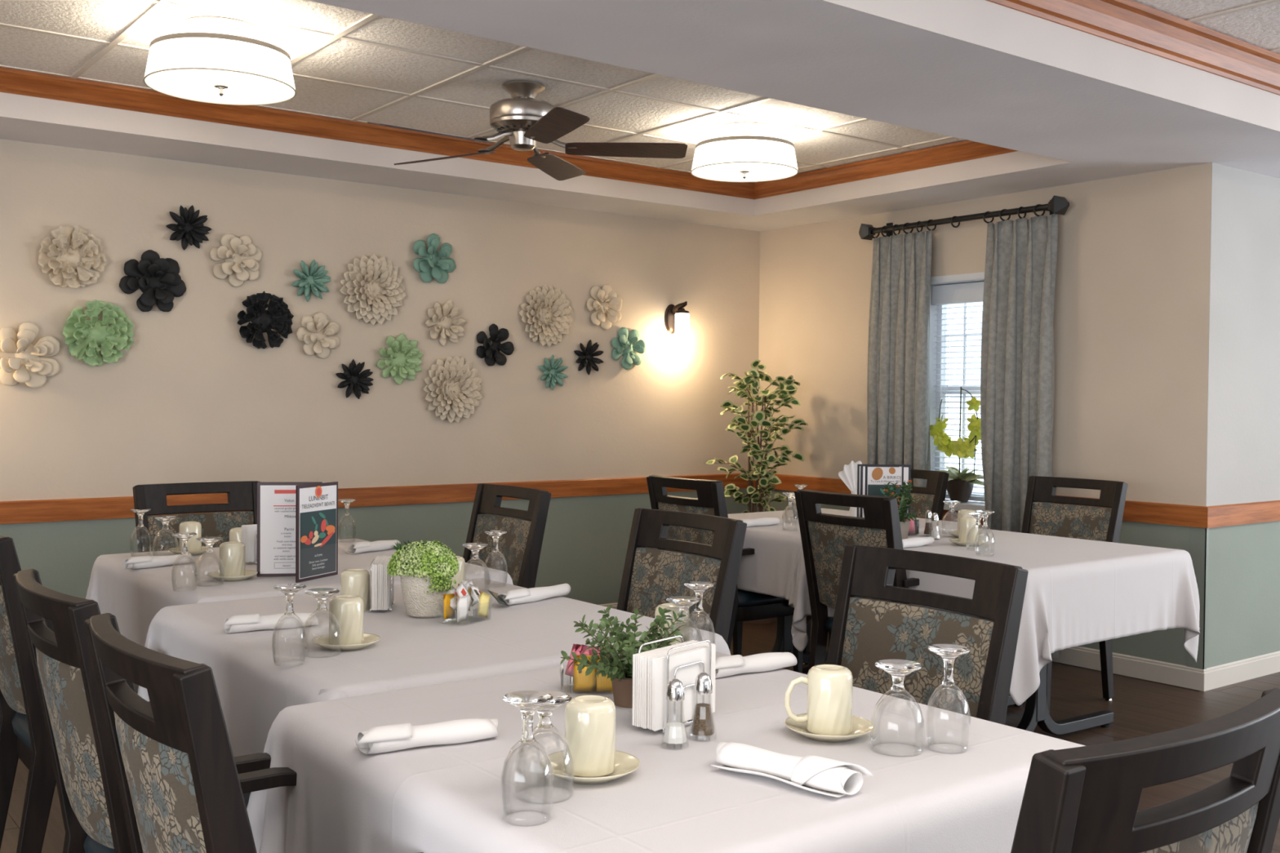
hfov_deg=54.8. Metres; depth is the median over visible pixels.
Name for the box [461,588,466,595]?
print
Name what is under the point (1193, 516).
trim
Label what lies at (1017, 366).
curtain
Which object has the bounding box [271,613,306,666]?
bowl
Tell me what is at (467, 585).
packet
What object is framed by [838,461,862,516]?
napkin
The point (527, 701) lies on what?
goblet
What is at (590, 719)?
coffee mug
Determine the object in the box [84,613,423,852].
dining chair
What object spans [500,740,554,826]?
bowl
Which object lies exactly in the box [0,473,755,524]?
trim
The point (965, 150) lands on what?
trim
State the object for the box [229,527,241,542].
coffee mug
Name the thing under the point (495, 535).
goblet
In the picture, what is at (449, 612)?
packet
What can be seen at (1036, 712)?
dining table
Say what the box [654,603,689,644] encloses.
coffee mug
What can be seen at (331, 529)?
picture
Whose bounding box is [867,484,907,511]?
photo
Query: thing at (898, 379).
curtain
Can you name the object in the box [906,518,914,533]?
packet
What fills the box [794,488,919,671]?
dining chair
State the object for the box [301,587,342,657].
water goblet
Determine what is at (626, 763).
saucer
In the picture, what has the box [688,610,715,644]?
bowl
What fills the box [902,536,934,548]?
rolled napkin
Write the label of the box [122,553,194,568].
rolled napkin
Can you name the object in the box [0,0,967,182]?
ceiling
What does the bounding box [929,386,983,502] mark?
potted orchid
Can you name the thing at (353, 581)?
coffee mug
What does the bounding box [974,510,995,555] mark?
goblet
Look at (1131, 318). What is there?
wall
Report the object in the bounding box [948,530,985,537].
saucer
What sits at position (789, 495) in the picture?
goblet
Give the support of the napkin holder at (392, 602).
on the tablecloth at (410, 652)
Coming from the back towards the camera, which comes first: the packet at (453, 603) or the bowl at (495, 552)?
the bowl at (495, 552)
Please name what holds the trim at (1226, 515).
attached to the wall at (1237, 568)
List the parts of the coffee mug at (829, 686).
handle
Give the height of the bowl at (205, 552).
0.098 m
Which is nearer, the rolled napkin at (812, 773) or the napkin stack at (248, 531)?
the rolled napkin at (812, 773)
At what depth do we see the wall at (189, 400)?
6.42 m
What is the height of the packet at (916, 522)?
0.062 m
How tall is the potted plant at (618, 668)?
0.183 m
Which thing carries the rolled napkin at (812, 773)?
on the tablecloth at (439, 798)
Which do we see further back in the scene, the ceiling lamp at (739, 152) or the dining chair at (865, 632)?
the ceiling lamp at (739, 152)
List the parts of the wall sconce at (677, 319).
arm, lamp shade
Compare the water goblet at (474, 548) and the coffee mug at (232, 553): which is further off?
the coffee mug at (232, 553)
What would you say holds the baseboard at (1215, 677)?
attached to the wall at (1237, 568)
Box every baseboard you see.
[599,602,617,608]
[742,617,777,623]
[1052,645,1204,691]
[1203,650,1279,691]
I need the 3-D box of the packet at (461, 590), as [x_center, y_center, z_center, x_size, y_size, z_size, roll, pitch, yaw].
[-0.442,0.427,3.122,0.025,0.071,0.065,1,1,12]
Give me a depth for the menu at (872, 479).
5.28 m
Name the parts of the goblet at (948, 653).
stem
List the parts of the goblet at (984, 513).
stem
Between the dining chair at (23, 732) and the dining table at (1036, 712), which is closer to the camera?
the dining chair at (23, 732)
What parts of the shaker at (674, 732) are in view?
glass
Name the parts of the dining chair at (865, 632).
post, backrest, rail, post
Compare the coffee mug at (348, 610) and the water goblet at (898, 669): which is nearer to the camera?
the water goblet at (898, 669)
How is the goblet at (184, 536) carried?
on the tablecloth at (135, 597)
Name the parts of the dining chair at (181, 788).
post, rail, backrest, post, armrest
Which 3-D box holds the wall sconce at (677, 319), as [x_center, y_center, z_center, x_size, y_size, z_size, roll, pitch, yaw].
[0.240,-0.666,7.615,0.104,0.203,0.155,0,1,-37]
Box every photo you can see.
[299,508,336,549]
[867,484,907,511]
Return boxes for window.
[929,271,985,528]
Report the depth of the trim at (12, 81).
5.73 m
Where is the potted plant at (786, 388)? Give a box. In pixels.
[703,360,808,623]
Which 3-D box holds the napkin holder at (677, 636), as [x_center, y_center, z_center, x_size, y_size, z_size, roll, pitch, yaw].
[0.061,0.447,2.159,0.072,0.144,0.132,1,2,39]
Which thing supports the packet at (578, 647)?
in the caddy
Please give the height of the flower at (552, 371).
0.207 m
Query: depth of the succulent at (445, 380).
6.71 m
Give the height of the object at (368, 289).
0.374 m
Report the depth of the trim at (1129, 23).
4.41 m
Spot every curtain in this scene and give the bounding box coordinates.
[866,219,936,494]
[980,204,1058,657]
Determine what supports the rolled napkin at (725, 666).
on the tablecloth at (439, 798)
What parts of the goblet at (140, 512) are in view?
stem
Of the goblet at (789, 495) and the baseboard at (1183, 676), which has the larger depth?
the baseboard at (1183, 676)
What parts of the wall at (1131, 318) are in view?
wainscot panel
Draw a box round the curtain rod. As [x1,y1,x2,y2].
[858,195,1069,239]
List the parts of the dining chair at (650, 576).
post, backrest, rail, post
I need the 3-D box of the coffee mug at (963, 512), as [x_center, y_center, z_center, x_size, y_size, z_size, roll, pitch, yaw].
[1.383,0.406,5.234,0.077,0.106,0.116,1,1,13]
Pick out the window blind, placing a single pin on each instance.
(970, 292)
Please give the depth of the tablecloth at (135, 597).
3.97 m
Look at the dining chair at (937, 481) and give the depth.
6.21 m
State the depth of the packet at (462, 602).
3.08 m
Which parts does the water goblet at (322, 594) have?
stem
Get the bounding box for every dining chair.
[0,535,137,852]
[13,568,271,852]
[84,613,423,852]
[132,480,260,552]
[462,483,551,588]
[616,507,746,644]
[646,475,803,673]
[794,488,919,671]
[802,469,949,665]
[826,544,1028,724]
[1010,688,1279,852]
[1021,475,1128,714]
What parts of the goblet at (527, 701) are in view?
stem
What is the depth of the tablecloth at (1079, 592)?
4.54 m
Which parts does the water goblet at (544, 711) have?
stem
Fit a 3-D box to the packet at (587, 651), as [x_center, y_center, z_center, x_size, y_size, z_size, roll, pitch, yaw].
[-0.090,0.465,2.428,0.062,0.073,0.009,1,1,22]
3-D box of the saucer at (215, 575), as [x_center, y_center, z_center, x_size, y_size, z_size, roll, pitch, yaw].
[-1.263,0.464,3.827,0.151,0.019,0.151,0,1,-37]
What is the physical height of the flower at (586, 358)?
0.211 m
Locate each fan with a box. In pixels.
[367,80,687,180]
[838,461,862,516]
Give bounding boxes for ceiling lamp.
[143,17,296,105]
[690,122,798,182]
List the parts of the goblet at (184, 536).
stem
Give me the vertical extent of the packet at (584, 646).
0.062 m
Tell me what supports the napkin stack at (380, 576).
in the napkin holder at (392, 602)
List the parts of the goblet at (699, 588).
stem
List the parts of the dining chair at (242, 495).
post, rail, backrest, post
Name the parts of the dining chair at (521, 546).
post, backrest, rail, post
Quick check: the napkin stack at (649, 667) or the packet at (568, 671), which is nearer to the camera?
the napkin stack at (649, 667)
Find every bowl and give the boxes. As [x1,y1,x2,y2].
[129,526,151,555]
[171,555,197,591]
[194,551,224,586]
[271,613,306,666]
[301,609,342,657]
[483,551,507,586]
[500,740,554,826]
[514,726,575,804]
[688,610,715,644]
[870,688,924,756]
[924,684,970,752]
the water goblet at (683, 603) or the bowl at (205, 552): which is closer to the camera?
the water goblet at (683, 603)
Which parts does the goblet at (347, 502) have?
stem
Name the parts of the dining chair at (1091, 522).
post, leg, backrest, rail, post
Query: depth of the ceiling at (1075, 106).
4.67 m
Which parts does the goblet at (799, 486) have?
stem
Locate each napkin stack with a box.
[241,524,257,562]
[371,555,391,610]
[632,640,715,731]
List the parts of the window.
frame, casing, meeting rail, sill, frame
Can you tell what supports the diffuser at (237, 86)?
attached to the ceiling lamp at (219, 60)
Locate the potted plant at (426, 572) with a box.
[386,539,458,617]
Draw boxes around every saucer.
[168,546,206,555]
[206,569,257,581]
[311,632,380,651]
[539,750,639,784]
[784,713,874,742]
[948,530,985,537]
[949,537,988,546]
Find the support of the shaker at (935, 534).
on the tablecloth at (1079, 592)
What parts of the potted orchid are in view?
stem, stem, pot, stem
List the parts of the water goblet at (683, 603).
stem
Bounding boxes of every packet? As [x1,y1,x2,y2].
[443,593,454,619]
[449,586,457,611]
[455,582,473,609]
[457,583,471,611]
[457,595,467,622]
[464,579,478,606]
[468,583,481,604]
[477,591,490,618]
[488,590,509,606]
[564,644,576,677]
[570,644,582,675]
[573,658,597,692]
[579,645,599,655]
[580,644,589,655]
[582,645,599,653]
[588,648,599,655]
[596,659,613,692]
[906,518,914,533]
[914,519,919,533]
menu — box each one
[257,481,337,582]
[857,464,911,534]
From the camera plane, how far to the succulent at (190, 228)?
5.86 m
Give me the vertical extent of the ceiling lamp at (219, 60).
0.237 m
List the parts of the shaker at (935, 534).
glass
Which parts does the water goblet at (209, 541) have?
stem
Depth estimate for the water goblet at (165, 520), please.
4.35 m
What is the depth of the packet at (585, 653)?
2.43 m
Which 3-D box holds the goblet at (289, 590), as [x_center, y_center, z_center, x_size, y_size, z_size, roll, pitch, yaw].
[-0.743,0.420,2.619,0.072,0.165,0.072,1,1,34]
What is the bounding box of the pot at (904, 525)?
[899,520,910,539]
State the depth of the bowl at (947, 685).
2.02 m
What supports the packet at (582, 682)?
in the caddy
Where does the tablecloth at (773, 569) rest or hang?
on the dining table at (784, 641)
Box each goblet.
[129,508,151,555]
[152,515,178,555]
[171,532,197,591]
[194,536,224,586]
[271,583,306,666]
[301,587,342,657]
[337,498,355,542]
[462,542,489,592]
[483,530,507,586]
[500,690,554,826]
[514,691,575,804]
[666,595,702,640]
[684,581,715,644]
[782,492,798,529]
[784,495,795,523]
[792,484,807,519]
[870,659,924,756]
[924,644,970,752]
[941,500,960,533]
[966,512,989,551]
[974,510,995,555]
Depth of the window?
7.10 m
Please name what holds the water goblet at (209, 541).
on the tablecloth at (135, 597)
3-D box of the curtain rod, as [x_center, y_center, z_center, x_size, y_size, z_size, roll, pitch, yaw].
[1.739,-1.126,6.741,0.145,0.100,1.400,0,1,-37]
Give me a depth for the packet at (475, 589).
3.15 m
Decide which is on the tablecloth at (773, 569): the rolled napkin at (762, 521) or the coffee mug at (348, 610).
the rolled napkin at (762, 521)
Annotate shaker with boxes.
[661,678,688,746]
[691,672,714,736]
[923,510,933,536]
[928,512,940,539]
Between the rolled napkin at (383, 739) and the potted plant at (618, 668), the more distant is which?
the potted plant at (618, 668)
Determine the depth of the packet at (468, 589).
3.16 m
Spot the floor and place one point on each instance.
(1140, 708)
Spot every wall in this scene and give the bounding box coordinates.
[0,138,759,604]
[756,162,1212,666]
[1186,162,1279,669]
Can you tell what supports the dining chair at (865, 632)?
on the floor
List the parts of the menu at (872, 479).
panel, panel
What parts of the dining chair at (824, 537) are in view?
post, seat, seat frame, rail, backrest, post, armrest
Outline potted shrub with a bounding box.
[882,480,916,539]
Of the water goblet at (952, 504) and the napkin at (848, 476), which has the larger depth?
the napkin at (848, 476)
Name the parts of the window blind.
ladder cord, rail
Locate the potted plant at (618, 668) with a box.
[560,605,686,707]
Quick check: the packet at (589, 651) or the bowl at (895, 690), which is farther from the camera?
the packet at (589, 651)
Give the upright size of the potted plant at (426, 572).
0.196 m
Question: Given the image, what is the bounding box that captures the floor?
[0,617,1279,852]
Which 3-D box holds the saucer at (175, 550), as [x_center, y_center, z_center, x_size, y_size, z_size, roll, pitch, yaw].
[-1.615,0.448,4.438,0.151,0.019,0.151,0,1,-37]
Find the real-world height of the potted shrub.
0.245 m
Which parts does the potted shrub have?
stem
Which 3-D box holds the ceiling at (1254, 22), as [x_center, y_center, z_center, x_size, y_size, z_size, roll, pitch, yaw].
[3.168,-1.413,1.024,12.700,0.081,7.060,0,1,-37]
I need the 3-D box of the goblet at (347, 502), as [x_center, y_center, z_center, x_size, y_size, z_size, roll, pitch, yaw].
[-1.153,0.370,4.862,0.072,0.165,0.072,1,1,37]
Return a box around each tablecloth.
[85,538,513,646]
[137,577,730,756]
[246,651,1084,852]
[653,508,957,608]
[791,528,1199,706]
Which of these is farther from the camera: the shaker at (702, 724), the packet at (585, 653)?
the packet at (585, 653)
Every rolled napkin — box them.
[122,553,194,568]
[222,613,318,633]
[343,539,400,554]
[355,718,497,754]
[497,583,570,605]
[710,742,874,797]
[715,652,797,678]
[738,517,780,527]
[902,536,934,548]
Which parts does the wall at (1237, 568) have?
wainscot panel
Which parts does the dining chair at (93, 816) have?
post, rail, backrest, post, seat, armrest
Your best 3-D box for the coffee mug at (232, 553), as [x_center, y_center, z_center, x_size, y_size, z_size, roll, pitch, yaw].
[-1.268,0.411,3.844,0.077,0.106,0.116,0,1,-17]
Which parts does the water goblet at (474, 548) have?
stem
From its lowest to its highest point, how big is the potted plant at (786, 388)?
1.573 m
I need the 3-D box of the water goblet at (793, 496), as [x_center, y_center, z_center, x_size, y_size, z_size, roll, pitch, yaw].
[0.718,0.381,5.755,0.087,0.140,0.087,1,1,15]
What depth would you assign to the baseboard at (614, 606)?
7.44 m
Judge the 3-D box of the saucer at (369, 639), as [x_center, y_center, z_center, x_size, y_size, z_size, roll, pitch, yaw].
[-0.665,0.490,2.799,0.151,0.019,0.151,0,1,-37]
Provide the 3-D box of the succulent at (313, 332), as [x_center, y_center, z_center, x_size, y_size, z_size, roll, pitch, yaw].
[-1.619,-0.464,6.256,0.234,0.237,0.088,0,1,-37]
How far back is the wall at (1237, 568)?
5.89 m
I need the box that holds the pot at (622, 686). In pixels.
[611,675,632,707]
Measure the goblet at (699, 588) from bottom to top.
0.165 m
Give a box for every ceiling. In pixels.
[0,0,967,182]
[0,0,1279,231]
[1132,0,1279,54]
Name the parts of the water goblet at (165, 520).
stem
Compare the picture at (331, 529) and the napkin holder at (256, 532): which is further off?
the napkin holder at (256, 532)
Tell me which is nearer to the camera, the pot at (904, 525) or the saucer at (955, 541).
the saucer at (955, 541)
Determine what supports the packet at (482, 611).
in the caddy
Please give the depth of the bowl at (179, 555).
3.60 m
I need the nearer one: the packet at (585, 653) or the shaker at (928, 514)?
the packet at (585, 653)
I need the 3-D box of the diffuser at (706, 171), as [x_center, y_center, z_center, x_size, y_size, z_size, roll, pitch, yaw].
[0.498,-1.220,5.897,0.498,0.003,0.498,0,1,-37]
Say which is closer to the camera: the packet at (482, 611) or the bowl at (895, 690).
the bowl at (895, 690)
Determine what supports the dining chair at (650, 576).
on the floor
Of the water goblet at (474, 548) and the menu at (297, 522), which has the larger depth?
the menu at (297, 522)
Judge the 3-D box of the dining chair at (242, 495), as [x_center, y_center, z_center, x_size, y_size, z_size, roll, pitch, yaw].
[-1.595,0.719,4.696,0.490,0.982,0.613,0,1,-37]
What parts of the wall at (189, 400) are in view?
wainscot panel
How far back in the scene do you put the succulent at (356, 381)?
6.38 m
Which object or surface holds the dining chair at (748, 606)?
on the floor
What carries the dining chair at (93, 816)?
on the floor
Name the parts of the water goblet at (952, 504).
stem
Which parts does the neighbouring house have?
pane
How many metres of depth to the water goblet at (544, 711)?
1.75 m
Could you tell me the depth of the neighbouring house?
11.24 m
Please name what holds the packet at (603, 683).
in the caddy
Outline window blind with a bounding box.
[931,281,984,500]
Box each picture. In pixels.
[300,512,335,546]
[880,486,899,507]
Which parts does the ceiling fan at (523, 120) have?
blade, blade, blade, blade, blade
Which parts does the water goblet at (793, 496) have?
stem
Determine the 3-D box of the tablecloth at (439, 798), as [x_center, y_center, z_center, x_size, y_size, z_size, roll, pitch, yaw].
[0.066,0.761,2.141,1.183,0.482,1.145,0,1,-37]
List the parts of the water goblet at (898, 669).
stem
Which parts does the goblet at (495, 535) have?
stem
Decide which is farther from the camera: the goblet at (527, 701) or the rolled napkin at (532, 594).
the rolled napkin at (532, 594)
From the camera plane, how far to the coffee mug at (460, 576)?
3.50 m
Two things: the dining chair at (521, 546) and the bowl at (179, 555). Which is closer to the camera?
the bowl at (179, 555)
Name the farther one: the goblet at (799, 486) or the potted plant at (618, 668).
the goblet at (799, 486)
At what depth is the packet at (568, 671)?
2.43 m
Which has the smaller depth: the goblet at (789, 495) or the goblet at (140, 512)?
the goblet at (140, 512)
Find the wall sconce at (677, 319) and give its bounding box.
[664,301,689,334]
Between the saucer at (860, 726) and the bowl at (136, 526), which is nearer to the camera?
the saucer at (860, 726)
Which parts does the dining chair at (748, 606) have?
post, rail, backrest, post, leg, seat, seat frame, armrest, leg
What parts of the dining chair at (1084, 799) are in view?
post, backrest, post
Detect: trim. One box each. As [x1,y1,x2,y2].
[0,66,754,199]
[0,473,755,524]
[754,140,1017,199]
[757,474,1208,528]
[986,0,1279,95]
[1205,500,1279,528]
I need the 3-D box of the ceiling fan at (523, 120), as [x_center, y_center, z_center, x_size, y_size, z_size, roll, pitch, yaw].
[-0.516,-1.274,5.093,1.274,0.275,1.324,0,1,-37]
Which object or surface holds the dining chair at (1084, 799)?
on the floor
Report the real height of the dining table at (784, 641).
0.743 m
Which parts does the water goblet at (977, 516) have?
stem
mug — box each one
[178,521,201,551]
[218,541,245,576]
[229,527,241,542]
[328,595,363,644]
[340,568,369,611]
[452,555,465,589]
[564,694,615,777]
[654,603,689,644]
[783,664,853,735]
[956,509,975,533]
[958,515,978,542]
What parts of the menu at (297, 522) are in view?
panel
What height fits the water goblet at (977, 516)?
0.140 m
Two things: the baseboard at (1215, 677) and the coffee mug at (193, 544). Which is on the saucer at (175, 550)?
the coffee mug at (193, 544)
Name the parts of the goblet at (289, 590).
stem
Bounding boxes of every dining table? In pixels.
[770,615,828,663]
[1007,664,1113,735]
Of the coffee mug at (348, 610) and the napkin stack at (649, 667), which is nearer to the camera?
the napkin stack at (649, 667)
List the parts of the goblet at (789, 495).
stem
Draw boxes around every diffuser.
[145,69,293,102]
[692,162,796,180]
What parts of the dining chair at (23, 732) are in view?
rail, post, backrest, seat frame, post, seat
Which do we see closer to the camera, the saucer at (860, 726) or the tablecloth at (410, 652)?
the saucer at (860, 726)
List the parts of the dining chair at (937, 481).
leg, backrest, rail, post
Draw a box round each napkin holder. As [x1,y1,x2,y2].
[248,532,257,564]
[368,559,395,611]
[636,635,712,730]
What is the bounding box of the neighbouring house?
[945,302,983,502]

